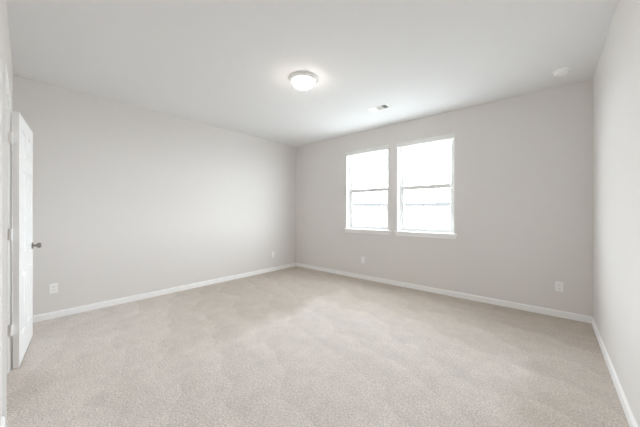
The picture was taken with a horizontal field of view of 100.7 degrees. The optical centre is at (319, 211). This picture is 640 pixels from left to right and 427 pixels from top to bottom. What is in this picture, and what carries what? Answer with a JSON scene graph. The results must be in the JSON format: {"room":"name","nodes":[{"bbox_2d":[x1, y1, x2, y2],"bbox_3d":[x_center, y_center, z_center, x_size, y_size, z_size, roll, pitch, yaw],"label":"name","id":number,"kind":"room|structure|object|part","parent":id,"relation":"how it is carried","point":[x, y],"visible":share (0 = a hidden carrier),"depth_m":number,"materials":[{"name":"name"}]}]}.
{"room":"empty bedroom","nodes":[
{"label":"empty bedroom","id":0,"kind":"room"},
{"bbox_2d":[0,0,12,425],"bbox_3d":[-1.618,-0.117,1.250,4.820,2.765,0.120,0,0,42],"label":"wall","id":1,"kind":"structure","parent":0,"point":[5,48],"depth_m":1.53,"materials":[{"name":"white paint"}]},
{"bbox_2d":[0,335,12,426],"bbox_3d":[-1.573,1.226,1.300,4.820,0.078,0.014,0,0,42],"label":"baseboard","id":2,"kind":"structure","parent":1,"relation":"attached to","point":[2,417],"depth_m":1.52,"materials":[{"name":"white paint"}]},
{"bbox_2d":[2,62,11,426],"bbox_3d":[-2.214,0.199,1.787,0.870,2.133,0.154,0,0,42],"label":"door frame","id":3,"kind":"structure","parent":1,"relation":"attached to","point":[6,97],"depth_m":1.85,"materials":[{"name":"white paint"}]},
{"bbox_2d":[6,111,40,368],"bbox_3d":[-2.681,0.227,2.369,0.148,2.052,0.778,0,0,-36],"label":"door","id":4,"kind":"structure","parent":1,"relation":"in","point":[21,137],"depth_m":2.26,"materials":[{"name":"white paint"}]},
{"bbox_3d":[-2.839,0.340,2.661,0.054,0.054,0.058,0,0,41],"label":"knob","id":5,"kind":"part","parent":4,"relation":"part of","materials":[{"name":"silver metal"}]},
{"bbox_2d":[13,75,295,315],"bbox_3d":[-2.540,-0.117,3.970,0.140,2.765,6.172,0,0,41],"label":"wall","id":6,"kind":"structure","parent":0,"point":[129,200],"depth_m":3.82,"materials":[{"name":"white paint"}]},
{"bbox_2d":[49,283,57,293],"bbox_3d":[-3.160,0.912,3.143,0.008,0.116,0.072,0,0,41],"label":"power outlet","id":7,"kind":"object","parent":6,"relation":"attached to","point":[53,288],"visible":1,"depth_m":3.14,"materials":[{"name":"white plastic"}]},
{"bbox_2d":[33,263,295,322],"bbox_3d":[-1.957,1.226,4.525,0.014,0.078,4.290,0,0,41],"label":"baseboard","id":8,"kind":"structure","parent":6,"relation":"attached to","point":[46,316],"depth_m":3.82,"materials":[{"name":"white paint"}]},
{"bbox_2d":[6,0,617,146],"bbox_3d":[-0.667,-1.560,2.346,5.099,0.120,6.172,0,0,41],"label":"ceiling","id":9,"kind":"structure","parent":0,"point":[226,64],"depth_m":2.55,"materials":[{"name":"white paint"}]},
{"bbox_2d":[289,71,317,90],"bbox_3d":[-0.189,-1.431,2.991,0.326,0.138,0.326,0,0,41],"label":"ceiling light","id":10,"kind":"object","parent":9,"relation":"attached to","point":[302,80],"visible":1,"depth_m":2.91,"materials":[{"name":"white glass"}]},
{"bbox_3d":[-0.189,-1.423,2.991,0.258,0.087,0.258,0,0,41],"label":"lamp shade","id":11,"kind":"part","parent":10,"relation":"part of","materials":[{"name":"white glass"}]},
{"bbox_2d":[368,103,390,111],"bbox_3d":[0.860,-1.496,3.831,0.300,0.008,0.180,0,0,41],"label":"ceiling vent","id":12,"kind":"object","parent":9,"relation":"in","point":[382,106],"visible":1,"depth_m":3.82,"materials":[{"name":"white metal"}]},
{"bbox_2d":[552,67,568,76],"bbox_3d":[2.555,-1.470,2.814,0.136,0.060,0.136,0,0,41],"label":"smoke detector","id":13,"kind":"object","parent":9,"relation":"attached to","point":[559,72],"visible":1,"depth_m":2.78,"materials":[{"name":"white plastic"}]},
{"bbox_2d":[6,266,629,426],"bbox_3d":[-0.667,1.325,2.346,5.099,0.120,6.172,0,0,41],"label":"floor","id":14,"kind":"structure","parent":0,"point":[295,346],"depth_m":2.16,"materials":[{"name":"beige carpet"}]},
{"bbox_2d":[296,79,592,315],"bbox_3d":[1.309,-0.117,4.625,4.819,2.765,0.140,0,0,41],"label":"wall","id":15,"kind":"structure","parent":0,"point":[523,164],"depth_m":3.62,"materials":[{"name":"white paint"}]},
{"bbox_2d":[344,149,390,234],"bbox_3d":[0.894,-0.373,4.962,0.984,1.564,0.170,0,0,41],"label":"window","id":16,"kind":"structure","parent":15,"relation":"in","point":[350,228],"depth_m":5.14,"materials":[{"name":"white paint"}]},
{"bbox_2d":[346,144,388,156],"bbox_3d":[0.874,-1.128,4.940,0.918,0.078,0.078,0,0,41],"label":"window blind","id":17,"kind":"object","parent":16,"relation":"attached to","point":[384,147],"visible":0.84,"depth_m":4.89,"materials":[{"name":"white plastic"}]},
{"bbox_3d":[0.878,0.343,4.944,0.984,0.024,0.122,0,0,41],"label":"sill","id":18,"kind":"part","parent":16,"relation":"part of","materials":[{"name":"white paint"}]},
{"bbox_3d":[0.940,-0.749,5.015,0.810,0.765,0.018,0,0,41],"label":"sash","id":19,"kind":"part","parent":16,"relation":"part of","materials":[{"name":"glass"}]},
{"bbox_3d":[0.926,-0.061,5.000,0.810,0.745,0.018,0,0,41],"label":"sash","id":20,"kind":"part","parent":16,"relation":"part of","materials":[{"name":"white plastic"}]},
{"bbox_2d":[394,139,456,238],"bbox_3d":[1.690,-0.373,4.272,0.984,1.564,0.170,0,0,41],"label":"window","id":21,"kind":"structure","parent":15,"relation":"in","point":[415,232],"depth_m":4.36,"materials":[{"name":"white paint"}]},
{"bbox_2d":[396,133,454,147],"bbox_3d":[1.671,-1.128,4.249,0.918,0.078,0.078,0,0,41],"label":"window blind","id":22,"kind":"object","parent":21,"relation":"attached to","point":[451,136],"visible":0.94,"depth_m":4.19,"materials":[{"name":"white plastic"}]},
{"bbox_3d":[1.675,0.343,4.254,0.984,0.024,0.122,0,0,41],"label":"sill","id":23,"kind":"part","parent":21,"relation":"part of","materials":[{"name":"white paint"}]},
{"bbox_3d":[1.736,-0.749,4.325,0.810,0.765,0.018,0,0,41],"label":"sash","id":24,"kind":"part","parent":21,"relation":"part of","materials":[{"name":"glass"}]},
{"bbox_3d":[1.723,-0.061,4.310,0.810,0.745,0.018,0,0,41],"label":"sash","id":25,"kind":"part","parent":21,"relation":"part of","materials":[{"name":"white plastic"}]},
{"bbox_2d":[296,263,592,322],"bbox_3d":[1.258,1.226,4.567,4.819,0.078,0.014,0,0,41],"label":"baseboard","id":26,"kind":"structure","parent":15,"relation":"attached to","point":[557,313],"depth_m":3.80,"materials":[{"name":"white paint"}]},
{"bbox_2d":[555,281,562,291],"bbox_3d":[2.867,0.900,3.176,0.072,0.116,0.008,0,0,41],"label":"power outlet","id":27,"kind":"object","parent":15,"relation":"attached to","point":[558,285],"visible":1,"depth_m":3.17,"materials":[{"name":"white plastic"}]},
{"bbox_2d":[593,0,639,426],"bbox_3d":[1.207,-0.117,0.722,0.140,2.765,6.172,0,0,41],"label":"wall","id":28,"kind":"structure","parent":0,"point":[616,79],"depth_m":1.83,"materials":[{"name":"white paint"}]},
{"bbox_2d":[591,317,637,426],"bbox_3d":[1.646,1.226,1.347,0.014,0.078,4.372,0,0,41],"label":"baseboard","id":29,"kind":"structure","parent":28,"relation":"attached to","point":[629,415],"depth_m":1.89,"materials":[{"name":"white paint"}]},
{"label":"outside","id":30,"kind":"structure","parent":0,"visible":0},
{"bbox_3d":[30.924,1.565,35.673,120.000,0.100,85.578,0,0,41],"label":"ground","id":31,"kind":"structure","parent":30,"visible":0},
{"bbox_2d":[353,203,449,228],"bbox_3d":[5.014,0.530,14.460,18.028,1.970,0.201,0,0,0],"label":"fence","id":32,"kind":"object","parent":31,"relation":"on","point":[416,215],"visible":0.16,"depth_m":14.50,"materials":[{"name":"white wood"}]},
{"bbox_3d":[3.350,0.595,14.410,0.100,1.840,0.100,0,0,0],"label":"post","id":33,"kind":"part","parent":32,"relation":"part of","materials":[{"name":"white wood"}]},
{"bbox_3d":[5.000,0.070,14.480,18.000,0.090,0.040,0,0,0],"label":"rail","id":34,"kind":"part","parent":32,"relation":"part of","materials":[{"name":"white wood"}]},
{"bbox_3d":[5.750,0.595,14.410,0.100,1.840,0.100,0,0,0],"label":"post","id":35,"kind":"part","parent":32,"relation":"part of","materials":[{"name":"white wood"}]}
]}

